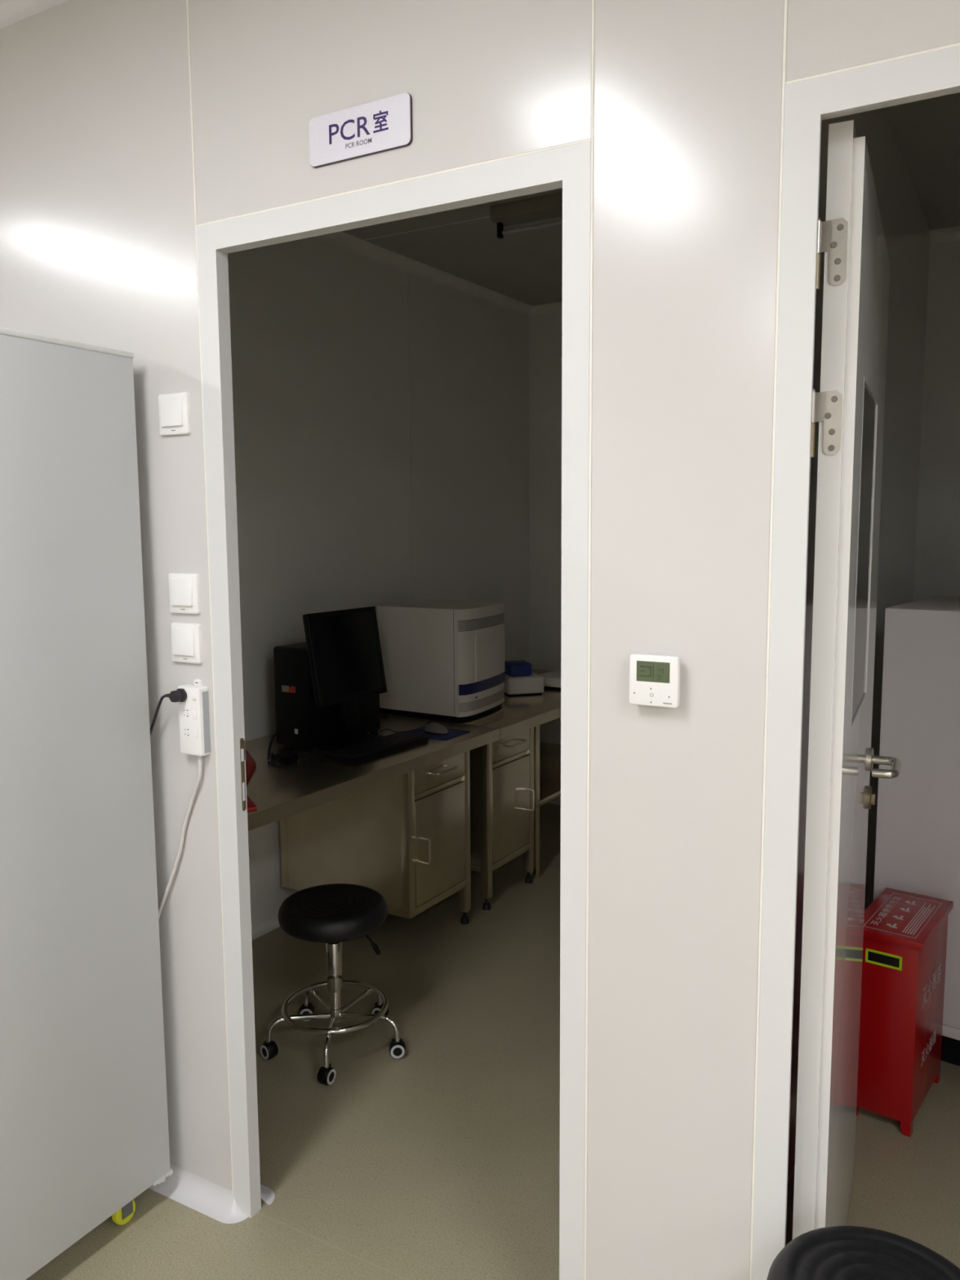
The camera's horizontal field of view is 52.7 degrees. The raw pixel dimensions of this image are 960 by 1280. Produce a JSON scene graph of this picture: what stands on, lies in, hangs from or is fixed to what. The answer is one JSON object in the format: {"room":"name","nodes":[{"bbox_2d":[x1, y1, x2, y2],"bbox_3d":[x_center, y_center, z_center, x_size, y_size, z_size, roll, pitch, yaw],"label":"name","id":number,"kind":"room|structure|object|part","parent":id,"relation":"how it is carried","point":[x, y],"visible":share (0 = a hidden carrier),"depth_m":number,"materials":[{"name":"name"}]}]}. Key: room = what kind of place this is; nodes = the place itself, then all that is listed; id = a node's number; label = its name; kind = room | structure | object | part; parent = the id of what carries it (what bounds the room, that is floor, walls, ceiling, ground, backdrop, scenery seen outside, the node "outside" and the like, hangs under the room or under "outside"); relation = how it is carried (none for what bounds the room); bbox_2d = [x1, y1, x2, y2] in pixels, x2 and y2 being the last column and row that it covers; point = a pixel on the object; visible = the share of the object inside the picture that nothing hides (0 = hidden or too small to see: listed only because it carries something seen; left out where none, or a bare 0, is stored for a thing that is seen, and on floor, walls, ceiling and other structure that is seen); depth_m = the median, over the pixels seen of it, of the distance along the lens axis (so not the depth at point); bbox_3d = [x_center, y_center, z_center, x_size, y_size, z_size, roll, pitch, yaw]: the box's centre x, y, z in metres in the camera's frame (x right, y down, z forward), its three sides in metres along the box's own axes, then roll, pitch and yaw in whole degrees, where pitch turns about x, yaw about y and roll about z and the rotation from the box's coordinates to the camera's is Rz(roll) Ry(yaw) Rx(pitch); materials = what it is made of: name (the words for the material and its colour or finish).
{"room":"laboratory","nodes":[
{"label":"laboratory","id":0,"kind":"room"},
{"bbox_2d":[227,236,528,928],"bbox_3d":[-0.602,-0.275,4.029,0.050,2.710,3.316,4,8,32],"label":"wall","id":1,"kind":"structure","parent":0,"point":[381,411],"depth_m":4.08,"materials":[{"name":"paint"}]},
{"bbox_2d":[251,915,279,940],"bbox_3d":[-0.568,1.060,4.147,0.030,0.030,3.250,4,8,32],"label":"baseboard","id":2,"kind":"structure","parent":1,"relation":"attached to","point":[272,924],"depth_m":3.74,"materials":[{"name":"paint"}]},
{"bbox_3d":[-0.615,-0.268,3.965,0.003,2.710,1.136,4,8,32],"label":"panel","id":3,"kind":"part","parent":1,"relation":"part of","materials":[{"name":"paint"}]},
{"bbox_2d":[312,231,531,316],"bbox_3d":[-0.580,-1.595,3.837,0.044,0.044,3.250,4,8,32],"label":"trim","id":4,"kind":"structure","parent":1,"relation":"attached to","point":[343,240],"depth_m":4.35,"materials":[{"name":"paint"}]},
{"bbox_3d":[-0.021,-0.380,4.907,0.003,2.710,1.096,4,8,32],"label":"panel","id":5,"kind":"part","parent":1,"relation":"part of","materials":[{"name":"paint"}]},
{"bbox_2d":[0,0,959,1279],"bbox_3d":[0.877,0.033,1.266,9.300,2.710,0.051,3,8,29],"label":"wall","id":6,"kind":"structure","parent":0,"point":[128,128],"depth_m":1.63,"materials":[{"name":"metal"}]},
{"bbox_2d":[0,0,69,28],"bbox_3d":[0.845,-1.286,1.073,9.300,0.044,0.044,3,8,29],"label":"ceiling","id":7,"kind":"structure","parent":6,"relation":"attached to","point":[11,11],"depth_m":2.14,"materials":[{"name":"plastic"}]},
{"bbox_3d":[-1.082,-0.078,2.347,1.176,2.710,0.003,3,8,29],"label":"panel","id":8,"kind":"part","parent":6,"relation":"part of","materials":[{"name":"paint"}]},
{"bbox_2d":[158,391,191,435],"bbox_3d":[-0.645,-0.475,2.040,0.086,0.086,0.014,3,8,29],"label":"light switch","id":9,"kind":"object","parent":6,"relation":"attached to","point":[174,409],"visible":1,"depth_m":2.03,"materials":[{"name":"white plastic"}]},
{"bbox_2d":[158,764,202,919],"bbox_3d":[-0.683,0.480,2.172,0.190,0.439,0.013,3,8,29],"label":"extension cord","id":10,"kind":"object","parent":6,"relation":"attached to","point":[200,766],"visible":0.91,"depth_m":2.15,"materials":[{"name":"white plastic"}]},
{"bbox_2d":[168,573,200,613],"bbox_3d":[-0.637,-0.099,2.079,0.086,0.086,0.014,3,8,29],"label":"light switch","id":11,"kind":"object","parent":6,"relation":"attached to","point":[184,588],"visible":1,"depth_m":2.07,"materials":[{"name":"white plastic"}]},
{"bbox_2d":[170,622,202,663],"bbox_3d":[-0.636,0.007,2.092,0.086,0.086,0.014,3,8,29],"label":"light switch","id":12,"kind":"object","parent":6,"relation":"attached to","point":[185,637],"visible":1,"depth_m":2.08,"materials":[{"name":"white plastic"}]},
{"bbox_2d":[177,678,210,764],"bbox_3d":[-0.618,0.177,2.093,0.068,0.185,0.028,3,8,29],"label":"power strip","id":13,"kind":"object","parent":6,"relation":"attached to","point":[193,713],"visible":1,"depth_m":2.08,"materials":[{"name":"white plastic"}]},
{"bbox_2d":[150,694,165,736],"bbox_3d":[-0.729,0.231,2.145,0.150,0.240,0.012,5,8,38],"label":"cable","id":14,"kind":"object","parent":13,"relation":"hanging from","point":[163,696],"visible":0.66,"depth_m":2.12,"materials":[{"name":"black rubber"}]},
{"bbox_2d":[164,688,186,702],"bbox_3d":[-0.654,0.119,2.076,0.045,0.028,0.028,3,8,29],"label":"plug","id":15,"kind":"object","parent":13,"relation":"attached to","point":[180,695],"visible":1,"depth_m":2.06,"materials":[{"name":"black plastic"}]},
{"bbox_2d":[148,1164,248,1223],"bbox_3d":[-1.856,1.203,2.915,3.046,0.044,0.044,3,8,29],"label":"baseboard","id":16,"kind":"structure","parent":6,"relation":"attached to","point":[211,1199],"depth_m":2.24,"materials":[{"name":"plastic"}]},
{"bbox_2d":[260,1184,274,1204],"bbox_3d":[-0.946,1.244,2.509,1.092,0.044,0.044,3,8,29],"label":"baseboard","id":17,"kind":"structure","parent":6,"relation":"attached to","point":[267,1194],"depth_m":2.25,"materials":[{"name":"plastic"}]},
{"bbox_2d":[308,92,412,168],"bbox_3d":[-0.218,-0.916,1.748,0.226,0.087,0.005,3,8,29],"label":"door sign","id":18,"kind":"object","parent":6,"relation":"attached to","point":[383,125],"visible":1,"depth_m":1.74,"materials":[{"name":"white plastic"}]},
{"bbox_3d":[-0.200,-1.095,1.721,0.862,0.558,0.003,3,8,29],"label":"panel","id":19,"kind":"part","parent":6,"relation":"part of","materials":[{"name":"paint"}]},
{"bbox_2d":[196,141,591,1279],"bbox_3d":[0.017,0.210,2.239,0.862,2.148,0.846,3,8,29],"label":"door frame","id":20,"kind":"structure","parent":6,"relation":"in","point":[568,168],"depth_m":1.76,"materials":[{"name":"paint"}]},
{"bbox_3d":[-0.509,0.289,2.089,0.001,0.160,0.016,3,8,29],"label":"strike plate","id":21,"kind":"part","parent":20,"relation":"part of","materials":[{"name":"silver metal"}]},
{"bbox_2d":[629,653,679,707],"bbox_3d":[0.284,0.065,1.565,0.082,0.082,0.026,3,8,29],"label":"thermostat","id":22,"kind":"object","parent":6,"relation":"attached to","point":[654,679],"visible":1,"depth_m":1.55,"materials":[{"name":"white plastic"}]},
{"bbox_3d":[0.313,0.003,1.558,0.292,2.710,0.003,3,8,29],"label":"panel","id":23,"kind":"part","parent":6,"relation":"part of","materials":[{"name":"paint"}]},
{"bbox_2d":[751,45,959,1279],"bbox_3d":[1.050,0.260,1.659,0.925,2.166,0.856,3,8,29],"label":"door","id":24,"kind":"structure","parent":6,"relation":"in","point":[848,408],"depth_m":1.51,"materials":[{"name":"paint"}]},
{"bbox_3d":[0.882,0.277,2.112,0.061,0.018,0.144,3,7,25],"label":"lever handle","id":25,"kind":"part","parent":24,"relation":"part of","materials":[{"name":"metal"}]},
{"bbox_3d":[0.835,-1.044,1.135,0.916,0.540,0.003,3,8,29],"label":"panel","id":26,"kind":"part","parent":6,"relation":"part of","materials":[{"name":"paint"}]},
{"bbox_2d":[26,802,959,1279],"bbox_3d":[0.380,1.514,0.540,9.500,0.060,8.800,3,8,29],"label":"floor","id":27,"kind":"structure","parent":0,"point":[440,1160],"depth_m":2.46,"materials":[{"name":"plastic"}]},
{"bbox_2d":[0,327,173,1279],"bbox_3d":[-1.153,0.368,1.981,0.603,1.908,0.712,3,8,29],"label":"refrigerator","id":28,"kind":"object","parent":27,"relation":"on","point":[84,1132],"visible":1,"depth_m":1.95,"materials":[{"name":"white metal"}]},
{"bbox_3d":[-1.161,-0.574,1.871,0.603,0.011,0.708,3,8,29],"label":"panel","id":29,"kind":"part","parent":28,"relation":"part of","materials":[{"name":"white metal"}]},
{"bbox_2d":[260,883,405,1085],"bbox_3d":[-0.420,0.990,2.885,0.426,0.452,0.412,3,8,29],"label":"stool","id":30,"kind":"object","parent":27,"relation":"on","point":[331,914],"visible":1,"depth_m":2.83,"materials":[{"name":"black leather"}]},
{"bbox_3d":[-0.534,1.143,2.861,0.192,0.086,0.017,-3,7,-18],"label":"leg","id":31,"kind":"part","parent":30,"relation":"part of","materials":[{"name":"silver metal"}]},
{"bbox_3d":[-0.495,1.129,2.983,0.017,0.086,0.192,-5,8,-36],"label":"leg","id":32,"kind":"part","parent":30,"relation":"part of","materials":[{"name":"silver metal"}]},
{"bbox_3d":[-0.429,1.151,2.786,0.017,0.086,0.192,0,7,0],"label":"leg","id":33,"kind":"part","parent":30,"relation":"part of","materials":[{"name":"silver metal"}]},
{"bbox_3d":[-0.432,0.806,2.857,0.320,0.081,0.320,3,8,29],"label":"seat","id":34,"kind":"part","parent":30,"relation":"part of","materials":[{"name":"black leather"}]},
{"bbox_3d":[-0.366,1.128,2.984,0.017,0.086,0.192,4,8,35],"label":"leg","id":35,"kind":"part","parent":30,"relation":"part of","materials":[{"name":"silver metal"}]},
{"bbox_3d":[-0.359,0.889,2.884,0.108,0.078,0.010,-3,7,-22],"label":"height lever","id":36,"kind":"part","parent":30,"relation":"part of","materials":[{"name":"black plastic"}]},
{"bbox_3d":[-0.325,1.141,2.862,0.192,0.086,0.017,2,7,18],"label":"leg","id":37,"kind":"part","parent":30,"relation":"part of","materials":[{"name":"silver metal"}]},
{"bbox_2d":[280,751,471,924],"bbox_3d":[-0.388,0.760,3.757,0.664,0.712,0.402,4,8,32],"label":"base cabinet","id":38,"kind":"object","parent":27,"relation":"on","point":[405,838],"visible":0.63,"depth_m":3.57,"materials":[{"name":"metal"}]},
{"bbox_3d":[-0.751,0.684,3.760,0.036,0.557,0.036,4,8,32],"label":"post","id":39,"kind":"part","parent":38,"relation":"part of","materials":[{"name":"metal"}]},
{"bbox_3d":[-0.512,0.688,3.591,0.548,0.526,0.003,4,8,32],"label":"panel","id":40,"kind":"part","parent":38,"relation":"part of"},
{"bbox_3d":[-0.508,0.963,3.626,0.548,0.030,0.012,4,8,32],"label":"rail","id":41,"kind":"part","parent":38,"relation":"part of","materials":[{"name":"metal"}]},
{"bbox_2d":[244,714,500,831],"bbox_3d":[-0.677,0.437,3.266,0.698,0.044,1.737,4,8,32],"label":"countertop","id":42,"kind":"structure","parent":38,"relation":"on","point":[277,793],"depth_m":3.19,"materials":[{"name":"laminate"}]},
{"bbox_2d":[245,750,256,783],"bbox_3d":[-0.907,0.423,3.149,0.342,0.012,0.489,-1,7,-8],"label":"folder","id":43,"kind":"object","parent":42,"relation":"on","point":[251,764],"visible":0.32,"depth_m":3.19,"materials":[{"name":"red plastic"}]},
{"bbox_2d":[246,794,257,810],"bbox_3d":[-0.720,0.467,2.770,0.139,0.008,0.177,-4,7,-27],"label":"booklet","id":44,"kind":"object","parent":42,"relation":"on","point":[251,805],"visible":0.23,"depth_m":2.74,"materials":[{"name":"red paper"}]},
{"bbox_2d":[266,733,281,759],"bbox_3d":[-0.721,0.365,3.399,0.011,0.066,0.206,0,7,1],"label":"cable","id":45,"kind":"object","parent":42,"relation":"on","point":[275,734],"visible":1,"depth_m":3.34,"materials":[{"name":"black rubber"}]},
{"bbox_2d":[270,745,297,757],"bbox_3d":[-0.683,0.384,3.398,0.053,0.031,0.146,3,8,29],"label":"cable","id":46,"kind":"object","parent":42,"relation":"on","point":[282,748],"visible":1,"depth_m":3.36,"materials":[{"name":"black rubber"}]},
{"bbox_2d":[279,753,297,764],"bbox_3d":[-0.647,0.401,3.274,0.037,0.026,0.061,3,8,29],"label":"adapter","id":47,"kind":"object","parent":42,"relation":"on","point":[290,757],"visible":1,"depth_m":3.26,"materials":[{"name":"black plastic"}]},
{"bbox_2d":[270,750,316,766],"bbox_3d":[-0.654,0.402,3.328,0.081,0.010,0.226,2,7,22],"label":"cable","id":48,"kind":"object","parent":42,"relation":"on","point":[313,751],"visible":0.82,"depth_m":3.32,"materials":[{"name":"black plastic"}]},
{"bbox_2d":[273,641,380,749],"bbox_3d":[-0.567,0.189,3.633,0.172,0.363,0.399,4,8,32],"label":"computer tower","id":49,"kind":"object","parent":42,"relation":"on","point":[300,723],"visible":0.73,"depth_m":3.48,"materials":[{"name":"black plastic"}]},
{"bbox_2d":[302,606,386,751],"bbox_3d":[-0.464,0.138,3.512,0.122,0.492,0.376,4,8,32],"label":"monitor","id":50,"kind":"object","parent":42,"relation":"on","point":[344,647],"visible":0.91,"depth_m":3.50,"materials":[{"name":"black plastic"}]},
{"bbox_2d":[323,731,428,764],"bbox_3d":[-0.361,0.380,3.442,0.140,0.026,0.430,4,8,32],"label":"keyboard","id":51,"kind":"object","parent":42,"relation":"on","point":[374,748],"visible":1,"depth_m":3.38,"materials":[{"name":"black plastic"}]},
{"bbox_2d":[379,728,424,732],"bbox_3d":[-0.298,0.347,3.730,0.178,0.020,0.039,-1,7,-2],"label":"cable","id":52,"kind":"object","parent":42,"relation":"on","point":[384,729],"visible":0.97,"depth_m":3.74,"materials":[{"name":"black plastic"}]},
{"bbox_2d":[404,725,470,740],"bbox_3d":[-0.172,0.356,3.733,0.210,0.003,0.175,4,8,32],"label":"mouse pad","id":53,"kind":"object","parent":42,"relation":"on","point":[452,732],"visible":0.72,"depth_m":3.71,"materials":[{"name":"fabric"}]},
{"bbox_2d":[424,722,448,734],"bbox_3d":[-0.167,0.337,3.721,0.108,0.038,0.066,4,8,32],"label":"computer mouse","id":54,"kind":"object","parent":53,"relation":"on","point":[433,728],"visible":1,"depth_m":3.70,"materials":[{"name":"black plastic"}]},
{"bbox_3d":[-0.256,0.716,3.452,0.036,0.557,0.036,4,8,32],"label":"post","id":55,"kind":"part","parent":38,"relation":"part of","materials":[{"name":"metal"}]},
{"bbox_3d":[-0.195,0.757,3.480,0.044,0.097,0.008,4,8,32],"label":"door handle","id":56,"kind":"part","parent":38,"relation":"part of","materials":[{"name":"silver metal"}]},
{"bbox_3d":[-0.153,0.546,3.584,0.010,0.019,0.324,4,8,32],"label":"cross rail","id":57,"kind":"part","parent":38,"relation":"part of","materials":[{"name":"metal"}]},
{"bbox_3d":[-0.151,0.479,3.575,0.014,0.107,0.324,4,8,32],"label":"drawer","id":58,"kind":"part","parent":38,"relation":"part of","materials":[{"name":"metal"}]},
{"bbox_3d":[-0.149,0.751,3.606,0.014,0.389,0.324,4,8,32],"label":"cabinet door","id":59,"kind":"part","parent":38,"relation":"part of","materials":[{"name":"metal"}]},
{"bbox_3d":[-0.149,0.961,3.631,0.013,0.028,0.330,4,8,32],"label":"rail","id":60,"kind":"part","parent":38,"relation":"part of","materials":[{"name":"metal"}]},
{"bbox_3d":[-0.129,0.478,3.561,0.040,0.008,0.138,4,8,32],"label":"drawer pull","id":61,"kind":"part","parent":38,"relation":"part of","materials":[{"name":"metal"}]},
{"bbox_3d":[-0.062,0.732,3.766,0.036,0.662,0.036,4,8,32],"label":"post","id":62,"kind":"part","parent":38,"relation":"part of","materials":[{"name":"metal"}]},
{"bbox_2d":[469,727,534,910],"bbox_3d":[-0.111,0.708,4.196,0.664,0.712,0.384,4,8,32],"label":"base cabinet","id":63,"kind":"object","parent":27,"relation":"on","point":[502,792],"visible":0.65,"depth_m":3.97,"materials":[{"name":"metal"}]},
{"bbox_3d":[-0.231,0.634,4.038,0.548,0.526,0.004,4,8,32],"label":"panel","id":64,"kind":"part","parent":63,"relation":"part of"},
{"bbox_3d":[-0.228,0.910,4.072,0.548,0.030,0.012,4,8,32],"label":"rail","id":65,"kind":"part","parent":63,"relation":"part of","materials":[{"name":"metal"}]},
{"bbox_3d":[0.025,0.715,3.904,0.036,0.662,0.036,4,8,32],"label":"post","id":66,"kind":"part","parent":63,"relation":"part of","materials":[{"name":"metal"}]},
{"bbox_3d":[0.125,0.427,4.014,0.014,0.107,0.306,4,8,32],"label":"drawer","id":67,"kind":"part","parent":63,"relation":"part of","materials":[{"name":"metal"}]},
{"bbox_3d":[0.123,0.493,4.022,0.010,0.019,0.306,4,8,32],"label":"cross rail","id":68,"kind":"part","parent":63,"relation":"part of","materials":[{"name":"metal"}]},
{"bbox_3d":[0.127,0.699,4.045,0.014,0.389,0.306,4,8,32],"label":"cabinet door","id":69,"kind":"part","parent":63,"relation":"part of","materials":[{"name":"metal"}]},
{"bbox_3d":[0.128,0.909,4.070,0.013,0.028,0.312,4,8,32],"label":"rail","id":70,"kind":"part","parent":63,"relation":"part of","materials":[{"name":"metal"}]},
{"bbox_3d":[0.148,0.426,3.999,0.040,0.008,0.138,4,8,32],"label":"drawer pull","id":71,"kind":"part","parent":63,"relation":"part of","materials":[{"name":"metal"}]},
{"bbox_3d":[0.209,0.680,4.197,0.036,0.662,0.036,4,8,32],"label":"post","id":72,"kind":"part","parent":63,"relation":"part of","materials":[{"name":"metal"}]},
{"bbox_3d":[0.213,0.680,4.126,0.044,0.097,0.008,4,8,32],"label":"door handle","id":73,"kind":"part","parent":63,"relation":"part of","materials":[{"name":"metal"}]},
{"bbox_2d":[529,724,560,879],"bbox_3d":[0.270,0.631,4.839,0.615,0.712,1.070,4,8,32],"label":"bench","id":74,"kind":"object","parent":27,"relation":"on","point":[547,756],"visible":0.1,"depth_m":4.39,"materials":[{"name":"metal"}]},
{"bbox_2d":[379,669,560,738],"bbox_3d":[0.176,0.276,4.621,0.698,0.044,1.474,4,8,32],"label":"countertop","id":75,"kind":"structure","parent":74,"relation":"on","point":[517,714],"depth_m":4.13,"materials":[{"name":"metal"}]},
{"bbox_2d":[377,599,504,721],"bbox_3d":[-0.148,0.075,4.176,0.448,0.461,0.401,4,8,32],"label":"machine","id":76,"kind":"object","parent":75,"relation":"on","point":[444,660],"visible":1,"depth_m":4.00,"materials":[{"name":"white plastic"}]},
{"bbox_3d":[0.048,0.060,4.105,0.019,0.190,0.317,2,7,23],"label":"sample door","id":77,"kind":"part","parent":76,"relation":"part of","materials":[{"name":"white plastic"}]},
{"bbox_2d":[504,660,543,696],"bbox_3d":[0.193,0.177,4.623,0.180,0.150,0.180,-2,7,-16],"label":"mini centrifuge","id":78,"kind":"object","parent":75,"relation":"on","point":[520,679],"visible":0.84,"depth_m":4.55,"materials":[{"name":"white plastic"}]},
{"bbox_3d":[0.178,0.134,4.614,0.110,0.062,0.120,-2,7,-16],"label":"lid","id":79,"kind":"part","parent":78,"relation":"part of","materials":[{"name":"blue plastic"}]},
{"bbox_2d":[538,668,560,689],"bbox_3d":[0.446,0.198,4.825,0.260,0.060,0.300,4,8,32],"label":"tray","id":80,"kind":"object","parent":75,"relation":"on","point":[552,679],"visible":0.2,"depth_m":4.72,"materials":[{"name":"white plastic"}]},
{"bbox_3d":[0.238,0.699,4.253,0.036,0.712,0.036,4,8,32],"label":"leg","id":81,"kind":"part","parent":74,"relation":"part of","materials":[{"name":"metal"}]},
{"bbox_3d":[0.270,0.650,4.841,0.615,0.025,1.070,4,8,32],"label":"shelf","id":82,"kind":"part","parent":74,"relation":"part of","materials":[{"name":"metal"}]},
{"bbox_2d":[766,1225,959,1279],"bbox_3d":[0.572,1.149,1.408,0.427,0.459,0.410,3,8,29],"label":"stool","id":83,"kind":"object","parent":27,"relation":"on","point":[841,1252],"visible":1,"depth_m":1.44,"materials":[{"name":"black leather"}]},
{"bbox_2d":[856,887,953,1137],"bbox_3d":[1.122,0.981,2.598,0.176,0.518,0.342,5,8,37],"label":"box","id":84,"kind":"object","parent":27,"relation":"on","point":[904,941],"visible":1,"depth_m":2.48,"materials":[{"name":"red metal"}]},
{"bbox_3d":[1.120,0.734,2.569,0.176,0.020,0.342,5,8,37],"label":"lid","id":85,"kind":"part","parent":84,"relation":"part of","materials":[{"name":"red metal"}]},
{"bbox_2d":[902,902,935,934],"bbox_3d":[1.149,0.727,2.536,0.028,0.001,0.238,5,8,37],"label":"print","id":86,"kind":"object","parent":84,"relation":"on","point":[922,915],"depth_m":2.53},
{"bbox_2d":[873,595,959,1066],"bbox_3d":[1.560,0.553,2.834,0.623,1.309,0.552,5,8,38],"label":"freezer","id":87,"kind":"object","parent":27,"relation":"on","point":[917,848],"visible":0.71,"depth_m":2.71,"materials":[{"name":"white plastic"}]},
{"bbox_2d":[528,312,562,804],"bbox_3d":[1.126,-0.383,4.867,2.085,2.710,0.050,4,8,32],"label":"wall","id":88,"kind":"structure","parent":0,"point":[544,331],"depth_m":5.28,"materials":[{"name":"paint"}]},
{"bbox_2d":[528,302,562,316],"bbox_3d":[1.107,-1.702,4.666,2.020,0.044,0.044,4,8,32],"label":"trim","id":89,"kind":"structure","parent":88,"relation":"attached to","point":[553,308],"depth_m":5.15,"materials":[{"name":"paint"}]},
{"bbox_2d":[341,92,959,306],"bbox_3d":[0.361,-1.237,0.223,9.500,0.062,8.800,3,8,29],"label":"ceiling","id":90,"kind":"structure","parent":0,"point":[526,267],"depth_m":3.83,"materials":[{"name":"paint"}]},
{"bbox_2d":[489,191,562,239],"bbox_3d":[0.589,-1.511,3.297,1.215,0.102,0.100,3,8,29],"label":"lamp","id":91,"kind":"object","parent":90,"relation":"attached to","point":[547,206],"visible":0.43,"depth_m":3.50,"materials":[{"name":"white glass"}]},
{"bbox_2d":[787,107,929,1182],"bbox_3d":[1.101,-0.151,2.853,0.050,2.710,2.950,3,8,29],"label":"wall","id":92,"kind":"structure","parent":0,"point":[906,231],"depth_m":3.19,"materials":[{"name":"grey paint"}]},
{"bbox_2d":[914,240,959,600],"bbox_3d":[4.108,-0.166,2.810,5.220,2.710,0.050,3,8,29],"label":"wall","id":93,"kind":"structure","parent":0,"point":[937,566],"depth_m":3.97,"materials":[{"name":"paint"}]},
{"bbox_2d":[928,226,959,244],"bbox_3d":[4.076,-1.486,2.616,5.220,0.044,0.044,3,8,29],"label":"trim","id":94,"kind":"structure","parent":93,"relation":"attached to","point":[952,233],"depth_m":3.88,"materials":[{"name":"paint"}]}
]}

